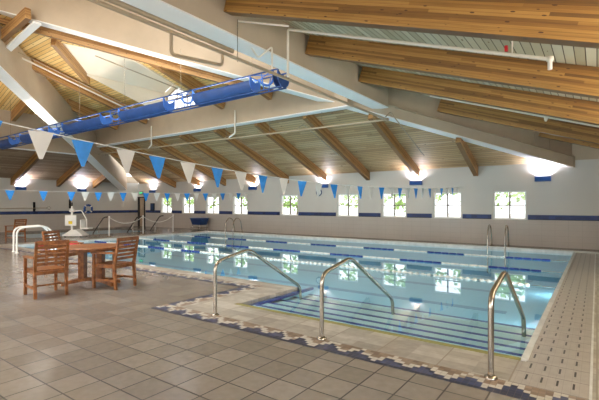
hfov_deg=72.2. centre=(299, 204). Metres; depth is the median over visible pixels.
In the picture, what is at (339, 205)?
window
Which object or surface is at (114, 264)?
wooden armchair
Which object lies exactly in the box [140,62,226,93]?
ceiling
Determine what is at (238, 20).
conduit
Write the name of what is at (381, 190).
pennant
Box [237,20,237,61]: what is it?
cable
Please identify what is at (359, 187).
pennant
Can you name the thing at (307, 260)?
lane line
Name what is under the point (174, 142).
pipe
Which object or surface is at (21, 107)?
roof beam
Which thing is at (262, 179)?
pennant
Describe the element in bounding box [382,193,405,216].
window
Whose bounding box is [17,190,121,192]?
flag line
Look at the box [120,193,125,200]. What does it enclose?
pennant
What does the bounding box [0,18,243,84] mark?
rafter
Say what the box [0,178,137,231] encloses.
wall
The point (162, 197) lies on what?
window
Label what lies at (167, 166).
roof beam
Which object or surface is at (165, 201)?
tree
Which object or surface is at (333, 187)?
pennant
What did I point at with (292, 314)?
near pool edge
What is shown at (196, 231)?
mosaic border
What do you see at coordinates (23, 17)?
roof beam
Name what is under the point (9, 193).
pennant
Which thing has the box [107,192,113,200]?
pennant
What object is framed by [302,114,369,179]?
roof beam
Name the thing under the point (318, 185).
pennant
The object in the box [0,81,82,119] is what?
ceiling
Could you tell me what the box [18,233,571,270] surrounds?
pool water
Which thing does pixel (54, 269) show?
wooden armchair
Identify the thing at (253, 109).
header beam
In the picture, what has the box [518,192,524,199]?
tree
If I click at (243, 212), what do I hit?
ground
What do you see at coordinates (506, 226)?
pool ladder
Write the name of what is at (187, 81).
roof beam
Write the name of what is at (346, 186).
pennant
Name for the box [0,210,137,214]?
trim
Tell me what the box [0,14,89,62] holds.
ceiling
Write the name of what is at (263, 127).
roof beam
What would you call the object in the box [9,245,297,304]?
pool edge side
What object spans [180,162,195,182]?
pennant
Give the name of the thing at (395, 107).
conduit
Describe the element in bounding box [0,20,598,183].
ceiling
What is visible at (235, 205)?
window
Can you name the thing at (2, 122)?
flag line
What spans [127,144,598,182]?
wall
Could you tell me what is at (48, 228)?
handrail
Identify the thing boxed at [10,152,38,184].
roof beam
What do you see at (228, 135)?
pipe
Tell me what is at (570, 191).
wall
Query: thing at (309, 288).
pool edge
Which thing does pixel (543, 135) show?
roof beam
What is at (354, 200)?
tree
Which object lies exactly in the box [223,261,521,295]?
lane line
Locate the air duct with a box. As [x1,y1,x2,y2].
[0,49,288,149]
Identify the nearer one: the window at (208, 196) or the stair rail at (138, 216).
the stair rail at (138, 216)
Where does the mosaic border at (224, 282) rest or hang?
on the floor
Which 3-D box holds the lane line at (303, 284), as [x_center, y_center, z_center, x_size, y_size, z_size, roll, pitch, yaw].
[-1.566,2.348,13.355,15.000,0.004,0.240,0,0,36]
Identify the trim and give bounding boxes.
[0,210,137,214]
[6,21,40,50]
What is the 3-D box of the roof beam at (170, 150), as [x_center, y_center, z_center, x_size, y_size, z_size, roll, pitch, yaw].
[-5.808,-2.271,22.148,0.170,2.297,5.166,0,0,36]
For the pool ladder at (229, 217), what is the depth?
21.83 m
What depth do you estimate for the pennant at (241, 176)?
6.80 m
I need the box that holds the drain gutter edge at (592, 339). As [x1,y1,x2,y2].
[589,254,595,399]
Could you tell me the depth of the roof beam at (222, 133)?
19.12 m
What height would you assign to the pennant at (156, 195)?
0.359 m
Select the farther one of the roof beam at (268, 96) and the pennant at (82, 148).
the roof beam at (268, 96)
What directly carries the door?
in the wall at (58, 201)
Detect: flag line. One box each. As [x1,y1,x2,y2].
[2,122,459,188]
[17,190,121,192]
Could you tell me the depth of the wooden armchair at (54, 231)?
9.14 m
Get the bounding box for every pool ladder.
[225,217,242,234]
[487,224,509,273]
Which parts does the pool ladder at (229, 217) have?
grab rail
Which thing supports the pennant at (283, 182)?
hanging from the flag line at (2, 122)
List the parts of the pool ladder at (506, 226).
grab rail, grab rail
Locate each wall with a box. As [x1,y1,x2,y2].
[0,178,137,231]
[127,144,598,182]
[138,159,598,249]
[164,85,175,100]
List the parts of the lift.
battery panel, seat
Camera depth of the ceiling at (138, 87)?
16.83 m
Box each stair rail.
[92,216,107,233]
[127,216,141,231]
[150,215,163,230]
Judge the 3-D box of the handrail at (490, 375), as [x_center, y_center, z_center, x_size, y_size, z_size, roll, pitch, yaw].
[2.232,1.226,4.353,0.110,1.148,2.060,0,0,36]
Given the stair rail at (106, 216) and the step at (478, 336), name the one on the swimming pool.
the step at (478, 336)
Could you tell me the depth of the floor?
4.12 m
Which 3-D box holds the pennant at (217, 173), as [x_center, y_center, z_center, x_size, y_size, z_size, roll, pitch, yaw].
[-1.279,-0.425,6.420,0.006,0.300,0.250,-2,-1,34]
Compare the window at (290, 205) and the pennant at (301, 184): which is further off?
the window at (290, 205)
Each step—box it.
[252,304,522,357]
[262,302,525,353]
[272,299,528,347]
[286,297,531,341]
[302,294,534,334]
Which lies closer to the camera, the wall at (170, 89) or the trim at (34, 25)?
the trim at (34, 25)
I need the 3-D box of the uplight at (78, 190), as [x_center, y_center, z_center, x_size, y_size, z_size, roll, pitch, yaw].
[-13.774,-0.925,26.020,0.170,0.170,0.500,0,0,36]
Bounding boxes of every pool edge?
[11,231,598,361]
[236,303,520,360]
[249,287,313,305]
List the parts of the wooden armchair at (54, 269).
leg, armrest, leg, seat, seat frame, backrest, leg, leg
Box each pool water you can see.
[3,229,149,237]
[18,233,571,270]
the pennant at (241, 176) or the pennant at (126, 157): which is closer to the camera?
the pennant at (126, 157)
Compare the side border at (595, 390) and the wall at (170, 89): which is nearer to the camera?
the side border at (595, 390)
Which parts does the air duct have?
panel, plate, panel, plate, panel, plate, rail, rail, rail, panel, rail, plate, panel, plate, plate, plate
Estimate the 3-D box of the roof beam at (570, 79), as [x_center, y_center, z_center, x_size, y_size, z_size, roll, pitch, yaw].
[3.283,-2.481,7.438,7.653,2.923,0.200,0,0,36]
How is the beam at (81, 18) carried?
attached to the ceiling
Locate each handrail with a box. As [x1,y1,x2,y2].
[12,225,52,251]
[15,225,55,252]
[211,249,301,316]
[317,257,393,339]
[484,271,525,380]
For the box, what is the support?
attached to the wall at (570, 191)
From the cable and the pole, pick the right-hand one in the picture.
the cable
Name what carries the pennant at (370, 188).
hanging from the flag line at (2, 122)
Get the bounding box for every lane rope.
[94,241,555,287]
[139,238,562,272]
[179,235,568,261]
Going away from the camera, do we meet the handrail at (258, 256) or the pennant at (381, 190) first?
the handrail at (258, 256)
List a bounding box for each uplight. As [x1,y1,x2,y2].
[15,187,26,189]
[77,189,86,191]
[409,181,421,184]
[535,176,550,181]
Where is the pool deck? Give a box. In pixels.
[510,253,594,399]
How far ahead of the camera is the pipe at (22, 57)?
16.19 m
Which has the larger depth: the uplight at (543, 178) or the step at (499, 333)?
the uplight at (543, 178)
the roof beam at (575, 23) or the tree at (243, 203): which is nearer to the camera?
the roof beam at (575, 23)
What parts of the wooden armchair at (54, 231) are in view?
leg, backrest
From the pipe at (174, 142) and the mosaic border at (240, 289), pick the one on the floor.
the mosaic border at (240, 289)
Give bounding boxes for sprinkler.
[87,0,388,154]
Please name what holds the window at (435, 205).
attached to the wall at (570, 191)
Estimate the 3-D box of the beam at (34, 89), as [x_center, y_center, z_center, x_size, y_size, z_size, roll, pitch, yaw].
[-10.860,-3.783,19.457,0.478,5.531,17.530,0,0,-8]
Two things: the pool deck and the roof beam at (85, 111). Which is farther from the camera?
the roof beam at (85, 111)
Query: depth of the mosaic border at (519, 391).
3.96 m
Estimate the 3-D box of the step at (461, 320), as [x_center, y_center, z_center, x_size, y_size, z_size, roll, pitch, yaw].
[1.591,2.014,6.461,3.800,0.672,0.472,0,0,36]
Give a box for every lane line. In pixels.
[154,263,506,313]
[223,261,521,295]
[307,260,532,281]
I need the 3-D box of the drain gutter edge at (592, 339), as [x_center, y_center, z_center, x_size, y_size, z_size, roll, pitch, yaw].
[5.764,1.560,8.031,0.020,0.120,12.030,0,0,36]
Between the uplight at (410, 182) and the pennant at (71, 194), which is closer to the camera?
the pennant at (71, 194)
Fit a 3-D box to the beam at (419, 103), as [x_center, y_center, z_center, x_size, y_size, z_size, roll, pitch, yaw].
[6.181,-2.947,14.087,6.728,3.392,0.428,0,0,-4]
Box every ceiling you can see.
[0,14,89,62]
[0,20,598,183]
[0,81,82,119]
[12,36,143,120]
[63,43,190,105]
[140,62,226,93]
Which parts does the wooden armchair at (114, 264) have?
leg, armrest, seat, seat frame, leg, backrest, leg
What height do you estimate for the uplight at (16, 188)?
0.170 m
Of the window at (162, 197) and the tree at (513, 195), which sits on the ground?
the tree at (513, 195)
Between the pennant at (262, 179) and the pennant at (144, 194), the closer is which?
the pennant at (262, 179)
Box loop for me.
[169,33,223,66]
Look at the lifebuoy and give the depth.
26.30 m
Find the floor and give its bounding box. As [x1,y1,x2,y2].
[0,226,598,399]
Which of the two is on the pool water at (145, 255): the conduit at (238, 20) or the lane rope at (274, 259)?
the lane rope at (274, 259)
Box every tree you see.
[164,198,193,207]
[185,197,218,208]
[236,197,246,209]
[283,196,297,213]
[340,194,388,207]
[385,194,445,212]
[450,192,522,209]
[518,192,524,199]
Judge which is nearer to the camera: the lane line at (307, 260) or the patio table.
the patio table
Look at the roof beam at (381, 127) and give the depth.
15.30 m
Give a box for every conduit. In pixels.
[18,52,131,107]
[238,20,288,26]
[251,47,272,68]
[395,107,574,166]
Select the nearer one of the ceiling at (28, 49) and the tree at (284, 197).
the ceiling at (28, 49)
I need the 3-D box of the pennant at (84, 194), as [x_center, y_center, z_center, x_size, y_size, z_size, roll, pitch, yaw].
[-8.747,-0.346,16.765,0.021,0.360,0.300,0,0,45]
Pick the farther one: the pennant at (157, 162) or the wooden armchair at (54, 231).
the wooden armchair at (54, 231)
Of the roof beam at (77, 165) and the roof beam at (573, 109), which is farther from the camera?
the roof beam at (77, 165)
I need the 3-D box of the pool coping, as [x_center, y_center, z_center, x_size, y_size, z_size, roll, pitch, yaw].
[-5.502,1.560,12.118,8.683,0.120,21.235,0,0,-20]
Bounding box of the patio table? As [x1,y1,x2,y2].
[57,243,123,286]
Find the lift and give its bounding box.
[62,202,92,236]
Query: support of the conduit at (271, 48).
attached to the header beam at (206, 18)
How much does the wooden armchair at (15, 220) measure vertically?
0.920 m
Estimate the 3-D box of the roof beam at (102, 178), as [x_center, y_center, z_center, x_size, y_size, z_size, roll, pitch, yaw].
[-12.733,-1.589,26.254,1.814,0.974,0.170,0,0,36]
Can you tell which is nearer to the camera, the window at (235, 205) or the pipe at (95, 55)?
the pipe at (95, 55)
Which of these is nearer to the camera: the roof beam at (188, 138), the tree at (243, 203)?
the roof beam at (188, 138)
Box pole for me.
[0,206,50,209]
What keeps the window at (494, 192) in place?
attached to the wall at (570, 191)
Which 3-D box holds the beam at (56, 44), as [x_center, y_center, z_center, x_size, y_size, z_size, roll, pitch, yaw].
[-8.364,-5.257,15.128,0.160,0.852,2.758,0,0,-5]
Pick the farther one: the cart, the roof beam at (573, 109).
the cart
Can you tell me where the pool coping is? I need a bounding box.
[0,232,519,381]
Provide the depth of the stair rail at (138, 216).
22.77 m
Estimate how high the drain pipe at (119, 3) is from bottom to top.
0.079 m
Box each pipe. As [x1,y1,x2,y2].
[22,57,148,119]
[95,55,182,90]
[105,0,233,53]
[171,142,223,169]
[224,135,276,165]
[229,110,235,137]
[287,28,553,77]
[297,124,345,161]
[385,112,423,155]
[430,95,598,127]
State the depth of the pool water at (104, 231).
23.17 m
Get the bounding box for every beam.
[0,0,384,118]
[0,25,126,189]
[0,109,95,154]
[1,7,30,42]
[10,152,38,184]
[11,100,28,121]
[32,58,147,123]
[50,38,89,83]
[56,161,87,186]
[66,99,118,129]
[92,175,106,187]
[96,91,352,147]
[100,146,175,187]
[120,0,387,108]
[122,143,199,186]
[149,139,225,185]
[150,65,224,108]
[179,134,255,184]
[214,128,288,182]
[224,0,598,48]
[254,122,326,181]
[258,86,273,99]
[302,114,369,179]
[305,35,598,98]
[358,66,598,124]
[368,114,419,177]
[385,88,574,167]
[437,99,598,143]
[455,137,477,175]
[539,133,598,148]
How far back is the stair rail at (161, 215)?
24.58 m
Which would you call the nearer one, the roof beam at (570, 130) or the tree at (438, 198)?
the roof beam at (570, 130)
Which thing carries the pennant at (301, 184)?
hanging from the flag line at (2, 122)
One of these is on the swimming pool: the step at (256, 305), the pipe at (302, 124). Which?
the step at (256, 305)
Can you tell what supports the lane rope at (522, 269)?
on the pool water at (145, 255)
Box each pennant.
[5,190,14,199]
[28,130,53,158]
[39,191,47,200]
[67,192,74,200]
[72,140,93,165]
[81,192,88,200]
[95,192,101,200]
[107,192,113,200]
[116,149,134,173]
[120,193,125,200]
[143,193,148,200]
[149,156,165,178]
[154,193,159,200]
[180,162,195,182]
[212,168,222,186]
[235,172,246,189]
[259,175,266,192]
[279,178,287,194]
[298,181,306,195]
[315,183,322,196]
[330,184,336,197]
[345,185,349,198]
[357,186,361,198]
[369,187,373,198]
[379,188,383,198]
[389,188,393,198]
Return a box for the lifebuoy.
[83,204,92,213]
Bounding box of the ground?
[164,211,524,217]
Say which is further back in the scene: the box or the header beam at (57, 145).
the box
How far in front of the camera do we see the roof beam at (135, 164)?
24.93 m
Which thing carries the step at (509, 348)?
on the swimming pool
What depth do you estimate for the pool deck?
4.45 m
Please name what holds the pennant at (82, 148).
hanging from the flag line at (2, 122)
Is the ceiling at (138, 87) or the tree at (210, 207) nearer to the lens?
the ceiling at (138, 87)
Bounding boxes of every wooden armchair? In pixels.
[5,219,26,240]
[22,240,69,299]
[42,230,83,273]
[91,236,138,289]
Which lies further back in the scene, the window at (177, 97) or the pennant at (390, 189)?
the window at (177, 97)
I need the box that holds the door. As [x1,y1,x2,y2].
[138,197,144,225]
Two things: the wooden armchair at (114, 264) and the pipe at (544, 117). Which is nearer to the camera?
the wooden armchair at (114, 264)
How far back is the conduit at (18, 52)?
15.95 m
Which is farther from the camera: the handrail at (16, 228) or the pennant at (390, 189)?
the handrail at (16, 228)
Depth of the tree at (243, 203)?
39.28 m
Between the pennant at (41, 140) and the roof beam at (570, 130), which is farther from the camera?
the roof beam at (570, 130)
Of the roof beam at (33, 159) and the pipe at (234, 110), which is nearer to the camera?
the pipe at (234, 110)
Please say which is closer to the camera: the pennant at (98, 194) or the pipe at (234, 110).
the pipe at (234, 110)
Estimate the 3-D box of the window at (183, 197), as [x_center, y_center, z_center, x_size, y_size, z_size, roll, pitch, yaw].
[-7.007,0.010,26.219,1.120,1.060,0.100,0,0,36]
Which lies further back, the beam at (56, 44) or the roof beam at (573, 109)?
the beam at (56, 44)
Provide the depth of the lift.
19.41 m
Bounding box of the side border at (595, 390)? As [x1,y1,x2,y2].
[592,254,598,399]
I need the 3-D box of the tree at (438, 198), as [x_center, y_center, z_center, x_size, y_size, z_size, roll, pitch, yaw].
[7.739,-0.640,27.740,4.384,4.492,4.302,0,0,-23]
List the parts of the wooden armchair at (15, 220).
backrest, leg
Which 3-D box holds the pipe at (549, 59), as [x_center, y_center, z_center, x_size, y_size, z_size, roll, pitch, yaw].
[1.662,-2.795,7.191,4.751,1.750,0.086,0,0,36]
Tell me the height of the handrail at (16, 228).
1.140 m
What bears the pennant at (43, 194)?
hanging from the flag line at (17, 190)
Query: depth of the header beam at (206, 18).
8.66 m
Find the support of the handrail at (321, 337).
on the pool coping
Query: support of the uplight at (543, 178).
attached to the wall at (570, 191)
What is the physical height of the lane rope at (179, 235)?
0.047 m
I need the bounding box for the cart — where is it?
[190,217,208,230]
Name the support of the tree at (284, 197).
on the ground
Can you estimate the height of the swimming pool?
0.850 m
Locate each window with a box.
[162,197,170,212]
[167,87,189,108]
[183,197,193,213]
[207,196,218,213]
[234,196,246,214]
[282,195,297,214]
[338,194,357,216]
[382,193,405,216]
[434,192,460,218]
[493,191,525,219]
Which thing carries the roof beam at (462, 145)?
attached to the ceiling at (363, 141)
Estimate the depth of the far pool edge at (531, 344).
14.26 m
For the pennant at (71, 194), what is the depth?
16.41 m
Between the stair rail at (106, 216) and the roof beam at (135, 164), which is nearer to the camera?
the stair rail at (106, 216)
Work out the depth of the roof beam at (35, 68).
16.78 m
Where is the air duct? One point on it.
(249, 88)
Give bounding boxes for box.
[150,203,154,210]
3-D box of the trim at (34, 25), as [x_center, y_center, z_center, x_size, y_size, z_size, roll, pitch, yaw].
[-9.375,-5.370,13.576,3.308,0.498,0.220,0,0,36]
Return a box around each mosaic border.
[0,231,201,244]
[0,246,262,288]
[152,304,587,399]
[169,287,250,306]

